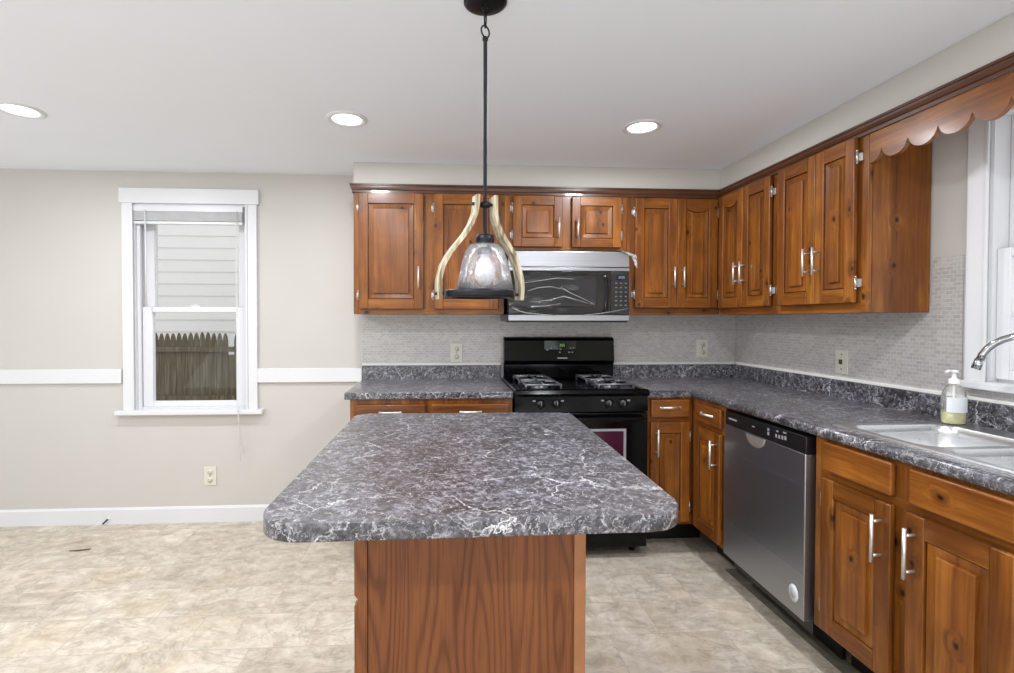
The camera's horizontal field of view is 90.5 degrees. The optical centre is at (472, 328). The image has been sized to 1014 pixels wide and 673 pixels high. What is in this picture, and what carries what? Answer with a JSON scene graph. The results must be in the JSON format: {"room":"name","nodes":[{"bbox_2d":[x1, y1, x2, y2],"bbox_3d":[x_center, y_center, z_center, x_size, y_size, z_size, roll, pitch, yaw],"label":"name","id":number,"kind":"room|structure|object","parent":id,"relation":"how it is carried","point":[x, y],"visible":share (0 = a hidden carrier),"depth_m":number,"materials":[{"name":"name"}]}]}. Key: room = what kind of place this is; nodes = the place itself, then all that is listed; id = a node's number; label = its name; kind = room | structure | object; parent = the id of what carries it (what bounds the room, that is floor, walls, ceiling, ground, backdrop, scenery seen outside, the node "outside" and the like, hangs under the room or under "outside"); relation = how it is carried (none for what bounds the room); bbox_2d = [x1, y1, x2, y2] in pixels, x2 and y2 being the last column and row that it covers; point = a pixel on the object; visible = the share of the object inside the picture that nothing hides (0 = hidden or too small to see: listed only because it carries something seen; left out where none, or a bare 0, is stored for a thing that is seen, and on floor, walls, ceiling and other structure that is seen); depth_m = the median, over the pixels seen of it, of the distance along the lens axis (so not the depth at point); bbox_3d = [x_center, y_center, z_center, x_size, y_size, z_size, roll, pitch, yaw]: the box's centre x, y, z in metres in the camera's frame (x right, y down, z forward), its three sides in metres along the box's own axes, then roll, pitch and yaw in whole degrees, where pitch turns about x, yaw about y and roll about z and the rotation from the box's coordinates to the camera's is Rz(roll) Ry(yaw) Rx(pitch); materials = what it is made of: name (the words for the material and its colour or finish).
{"room":"kitchen","nodes":[
{"label":"kitchen","id":0,"kind":"room"},
{"bbox_2d":[0,169,719,509],"bbox_3d":[-1.099,0.130,3.438,6.226,2.313,0.150,0,1,-4],"label":"wall","id":1,"kind":"structure","parent":0,"point":[62,446],"depth_m":3.30,"materials":[{"name":"beige paint"}]},
{"bbox_2d":[0,369,122,383],"bbox_3d":[-3.248,0.313,3.225,1.910,0.095,0.018,0,1,-4],"label":"trim","id":2,"kind":"structure","parent":1,"relation":"attached to","point":[7,376],"depth_m":3.25,"materials":[{"name":"white paint"}]},
{"bbox_2d":[0,504,269,526],"bbox_3d":[-2.460,1.234,3.290,3.492,0.106,0.016,0,1,-4],"label":"baseboard","id":3,"kind":"structure","parent":1,"relation":"attached to","point":[214,513],"depth_m":3.30,"materials":[{"name":"white paint"}]},
{"bbox_2d":[114,187,264,415],"bbox_3d":[-1.859,-0.174,3.366,0.938,1.481,0.210,0,1,-4],"label":"window","id":4,"kind":"structure","parent":1,"relation":"in","point":[138,319],"depth_m":3.31,"materials":[{"name":"white paint"}]},
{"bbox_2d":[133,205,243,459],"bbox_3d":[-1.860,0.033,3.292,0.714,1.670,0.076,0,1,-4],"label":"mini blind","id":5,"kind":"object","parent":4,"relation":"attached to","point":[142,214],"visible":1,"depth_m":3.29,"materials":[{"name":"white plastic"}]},
{"bbox_2d":[204,466,216,484],"bbox_3d":[-1.743,0.983,3.333,0.082,0.126,0.010,0,1,-4],"label":"wall outlet","id":6,"kind":"object","parent":1,"relation":"attached to","point":[210,473],"visible":1,"depth_m":3.33,"materials":[{"name":"beige plastic"}]},
{"bbox_2d":[257,368,361,382],"bbox_3d":[-1.086,0.315,3.357,0.686,0.095,0.018,0,1,-4],"label":"trim","id":7,"kind":"structure","parent":1,"relation":"attached to","point":[264,375],"depth_m":3.35,"materials":[{"name":"white paint"}]},
{"bbox_2d":[354,192,503,314],"bbox_3d":[-0.273,-0.487,3.223,0.932,0.796,0.343,0,1,-4],"label":"upper cabinet","id":8,"kind":"object","parent":1,"relation":"attached to","point":[401,240],"visible":0.9,"depth_m":3.09,"materials":[{"name":"brown wood"}]},
{"bbox_2d":[349,52,1013,198],"bbox_3d":[0.484,-0.843,2.145,2.352,0.052,2.531,0,1,-4],"label":"crown molding","id":9,"kind":"structure","parent":8,"relation":"attached to","point":[1004,65],"depth_m":2.82,"materials":[{"name":"brown wood"}]},
{"bbox_2d":[362,311,735,377],"bbox_3d":[0.558,0.109,3.460,2.604,0.460,0.006,0,1,-4],"label":"tiled wall","id":10,"kind":"structure","parent":1,"relation":"attached to","point":[385,338],"depth_m":3.44,"materials":[{"name":"tile"}]},
{"bbox_2d":[450,344,461,361],"bbox_3d":[-0.109,0.168,3.413,0.082,0.126,0.010,0,1,-4],"label":"wall outlet","id":11,"kind":"object","parent":10,"relation":"attached to","point":[455,349],"visible":1,"depth_m":3.41,"materials":[{"name":"beige plastic"}]},
{"bbox_2d":[696,339,707,356],"bbox_3d":[1.612,0.141,3.518,0.082,0.126,0.010,0,1,-4],"label":"wall outlet","id":12,"kind":"object","parent":10,"relation":"attached to","point":[701,344],"visible":1,"depth_m":3.52,"materials":[{"name":"beige plastic"}]},
{"bbox_2d":[504,195,626,253],"bbox_3d":[0.585,-0.688,3.272,0.783,0.392,0.343,0,1,-4],"label":"upper cabinet","id":13,"kind":"object","parent":1,"relation":"attached to","point":[531,222],"visible":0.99,"depth_m":3.15,"materials":[{"name":"brown wood"}]},
{"bbox_2d":[501,249,634,321],"bbox_3d":[0.601,-0.262,3.239,0.791,0.446,0.425,0,1,-4],"label":"microwave","id":14,"kind":"object","parent":13,"relation":"attached to","point":[560,286],"visible":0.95,"depth_m":3.06,"materials":[{"name":"silver metal"}]},
{"bbox_2d":[626,197,718,314],"bbox_3d":[1.284,-0.486,3.318,0.614,0.796,0.343,0,1,-4],"label":"upper cabinet","id":15,"kind":"object","parent":1,"relation":"attached to","point":[673,242],"visible":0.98,"depth_m":3.19,"materials":[{"name":"brown wood"}]},
{"bbox_2d":[0,521,850,672],"bbox_3d":[-0.938,1.381,0.803,6.226,0.100,5.471,0,1,-4],"label":"floor","id":16,"kind":"structure","parent":0,"point":[202,597],"depth_m":2.35,"materials":[{"name":"tile"}]},
{"bbox_2d":[350,398,512,419],"bbox_3d":[-0.242,0.841,3.081,0.905,0.905,0.682,0,1,-4],"label":"base cabinet","id":17,"kind":"object","parent":16,"relation":"on","point":[500,405],"visible":0.17,"depth_m":2.78,"materials":[{"name":"brown wood"}]},
{"bbox_2d":[344,365,513,399],"bbox_3d":[-0.255,0.323,3.091,0.936,0.130,0.638,0,1,-4],"label":"countertop","id":18,"kind":"structure","parent":17,"relation":"on","point":[419,381],"depth_m":3.16,"materials":[{"name":"stone"}]},
{"bbox_2d":[354,534,585,672],"bbox_3d":[-0.034,0.865,1.694,0.612,0.905,0.804,0,1,-4],"label":"base cabinet","id":19,"kind":"object","parent":16,"relation":"on","point":[508,604],"visible":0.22,"depth_m":1.30,"materials":[{"name":"brown wood"}]},
{"bbox_2d":[263,412,677,542],"bbox_3d":[-0.008,0.394,1.590,0.924,0.037,1.167,0,1,-4],"label":"countertop","id":20,"kind":"structure","parent":19,"relation":"on","point":[383,476],"depth_m":1.22,"materials":[{"name":"stone"}]},
{"bbox_2d":[502,337,649,550],"bbox_3d":[0.597,0.680,3.102,0.766,1.229,0.704,0,1,-4],"label":"gas range","id":21,"kind":"object","parent":16,"relation":"on","point":[573,376],"visible":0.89,"depth_m":2.84,"materials":[{"name":"black metal"}]},
{"bbox_2d":[502,377,649,396],"bbox_3d":[0.597,0.357,3.102,0.764,0.039,0.623,0,1,-4],"label":"cooktop","id":22,"kind":"object","parent":21,"relation":"in","point":[571,386],"depth_m":2.85,"materials":[{"name":"black metal"}]},
{"bbox_2d":[645,397,699,538],"bbox_3d":[1.190,0.842,3.168,0.427,0.905,0.682,0,1,-4],"label":"base cabinet","id":23,"kind":"object","parent":16,"relation":"on","point":[669,422],"visible":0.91,"depth_m":2.87,"materials":[{"name":"brown wood"}]},
{"bbox_2d":[692,398,733,564],"bbox_3d":[1.560,0.850,2.748,0.693,0.905,0.334,0,1,-4],"label":"base cabinet","id":24,"kind":"object","parent":16,"relation":"on","point":[709,419],"visible":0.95,"depth_m":2.67,"materials":[{"name":"brown wood"}]},
{"bbox_2d":[613,364,1013,495],"bbox_3d":[1.480,0.338,2.343,0.899,0.130,2.344,0,1,-4],"label":"countertop","id":25,"kind":"structure","parent":24,"relation":"on","point":[805,403],"depth_m":2.30,"materials":[{"name":"stone"}]},
{"bbox_2d":[832,422,1013,473],"bbox_3d":[1.670,0.463,1.570,0.531,0.180,0.750,0,1,-4],"label":"sink","id":26,"kind":"object","parent":25,"relation":"in","point":[986,446],"visible":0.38,"depth_m":1.81,"materials":[{"name":"metal"}]},
{"bbox_2d":[940,370,967,424],"bbox_3d":[1.844,0.263,1.921,0.088,0.209,0.064,0,1,-4],"label":"soap bottle","id":27,"kind":"object","parent":26,"relation":"on","point":[956,411],"visible":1,"depth_m":1.90,"materials":[{"name":"white"}]},
{"bbox_2d":[971,333,1013,369],"bbox_3d":[1.839,0.193,1.590,0.059,0.360,0.372,0,1,-31],"label":"faucet","id":28,"kind":"object","parent":25,"relation":"on","point":[979,361],"visible":1,"depth_m":1.70,"materials":[{"name":"silver metal"}]},
{"bbox_2d":[723,410,845,659],"bbox_3d":[1.586,0.863,2.266,0.605,0.895,0.588,0,1,-2],"label":"dishwasher","id":29,"kind":"object","parent":16,"relation":"on","point":[770,467],"visible":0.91,"depth_m":2.15,"materials":[{"name":"silver metal"}]},
{"bbox_2d":[790,587,795,597],"bbox_3d":[1.295,1.069,2.025,0.001,0.043,0.034,0,1,-2],"label":"sticker","id":30,"kind":"object","parent":29,"relation":"attached to","point":[792,590],"depth_m":2.02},
{"bbox_2d":[725,569,860,672],"bbox_3d":[1.446,1.315,1.939,0.075,0.002,1.550,0,1,-4],"label":"trim","id":31,"kind":"structure","parent":16,"relation":"on","point":[843,666],"depth_m":2.22,"materials":[{"name":"black plastic"}]},
{"bbox_2d":[814,436,1013,672],"bbox_3d":[1.631,0.869,1.585,0.693,0.905,0.756,0,1,-4],"label":"base cabinet","id":32,"kind":"object","parent":16,"relation":"on","point":[914,566],"visible":0.96,"depth_m":1.52,"materials":[{"name":"brown wood"}]},
{"bbox_2d":[0,0,1013,174],"bbox_3d":[-0.935,-1.042,0.762,6.226,0.120,5.471,0,1,-4],"label":"ceiling","id":33,"kind":"structure","parent":0,"point":[208,86],"depth_m":2.00,"materials":[{"name":"paint"}]},
{"bbox_2d":[0,101,46,118],"bbox_3d":[-2.094,-1.006,2.320,0.196,0.008,0.196,0,1,-4],"label":"recessed light","id":34,"kind":"object","parent":33,"relation":"in","point":[11,108],"visible":1,"depth_m":2.32,"materials":[{"name":"white paint"}]},
{"bbox_2d":[326,111,367,127],"bbox_3d":[-0.605,-1.005,2.419,0.196,0.008,0.196,0,1,-4],"label":"recessed light","id":35,"kind":"object","parent":33,"relation":"in","point":[349,119],"visible":1,"depth_m":2.41,"materials":[{"name":"white paint"}]},
{"bbox_2d":[434,0,524,300],"bbox_3d":[0.025,-0.539,1.527,0.234,0.906,0.219,1,1,26],"label":"pendant light","id":36,"kind":"object","parent":33,"relation":"hanging from","point":[484,243],"visible":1,"depth_m":1.52,"materials":[{"name":"beige wood"}]},
{"bbox_2d":[475,234,493,255],"bbox_3d":[0.038,-0.256,1.536,0.058,0.061,0.058,0,1,-17],"label":"socket","id":37,"kind":"object","parent":36,"relation":"attached to","point":[481,240],"depth_m":1.51,"materials":[{"name":"brown metal"}]},
{"bbox_2d":[622,119,662,134],"bbox_3d":[0.851,-1.005,2.513,0.196,0.008,0.196,0,1,-4],"label":"recessed light","id":38,"kind":"object","parent":33,"relation":"in","point":[645,126],"visible":1,"depth_m":2.50,"materials":[{"name":"white paint"}]},
{"bbox_2d":[353,13,1013,189],"bbox_3d":[0.720,-0.912,0.790,2.617,0.133,5.320,0,1,-4],"label":"soffit","id":39,"kind":"structure","parent":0,"point":[995,41],"depth_m":2.92,"materials":[{"name":"beige paint"}]},
{"bbox_2d":[929,128,990,379],"bbox_3d":[2.100,0.177,0.893,0.150,2.313,5.321,0,1,-4],"label":"wall","id":40,"kind":"structure","parent":0,"point":[949,170],"depth_m":2.05,"materials":[{"name":"beige paint"}]},
{"bbox_2d":[718,174,790,314],"bbox_3d":[1.719,-0.479,2.961,0.343,0.796,0.552,0,1,-4],"label":"upper cabinet","id":41,"kind":"object","parent":40,"relation":"attached to","point":[748,215],"visible":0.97,"depth_m":2.90,"materials":[{"name":"brown wood"}]},
{"bbox_2d":[776,123,931,313],"bbox_3d":[1.754,-0.470,2.400,0.343,0.796,0.571,0,1,-4],"label":"upper cabinet","id":42,"kind":"object","parent":40,"relation":"attached to","point":[853,234],"visible":1,"depth_m":2.16,"materials":[{"name":"brown wood"}]},
{"bbox_2d":[869,72,1013,163],"bbox_3d":[1.711,-0.743,1.535,0.019,0.124,1.140,0,1,-4],"label":"scalloped valance","id":43,"kind":"object","parent":42,"relation":"attached to","point":[990,101],"visible":1,"depth_m":1.78,"materials":[{"name":"brown wood"}]},
{"bbox_2d":[736,255,1013,400],"bbox_3d":[1.937,0.031,2.284,0.006,0.658,2.521,0,1,-4],"label":"tiled wall","id":44,"kind":"structure","parent":40,"relation":"attached to","point":[916,350],"depth_m":2.37,"materials":[{"name":"tile"}]},
{"bbox_2d":[362,362,1013,405],"bbox_3d":[0.631,0.264,2.255,2.604,0.017,2.415,0,1,-4],"label":"trim","id":45,"kind":"structure","parent":44,"relation":"attached to","point":[949,394],"depth_m":2.88,"materials":[{"name":"grey stone"}]},
{"bbox_2d":[835,349,848,374],"bbox_3d":[1.907,0.174,2.595,0.016,0.126,0.082,0,1,-4],"label":"wall switch","id":46,"kind":"object","parent":44,"relation":"attached to","point":[841,356],"visible":1,"depth_m":2.59,"materials":[{"name":"beige plastic"}]},
{"bbox_2d":[957,105,1013,393],"bbox_3d":[2.044,-0.321,1.496,0.210,1.122,0.991,0,1,-4],"label":"window","id":47,"kind":"structure","parent":40,"relation":"in","point":[989,290],"depth_m":1.90,"materials":[{"name":"white paint"}]},
{"label":"outside","id":48,"kind":"structure","parent":0,"visible":0},
{"bbox_3d":[-2.597,1.331,9.693,20.000,0.200,12.379,0,1,-4],"label":"ground","id":49,"kind":"structure","parent":48,"visible":0},
{"bbox_2d":[155,332,236,400],"bbox_3d":[-4.232,0.656,7.756,1.900,1.188,0.065,0,1,-4],"label":"wooden fence","id":50,"kind":"object","parent":49,"relation":"on","point":[202,368],"visible":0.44,"depth_m":7.76,"materials":[{"name":"brown wood"}]},
{"bbox_2d":[155,221,238,354],"bbox_3d":[-5.553,-1.689,8.901,8.000,5.856,0.100,0,1,-4],"label":"neighbor house","id":51,"kind":"structure","parent":49,"relation":"on","point":[198,264],"depth_m":8.91,"materials":[{"name":"white"}]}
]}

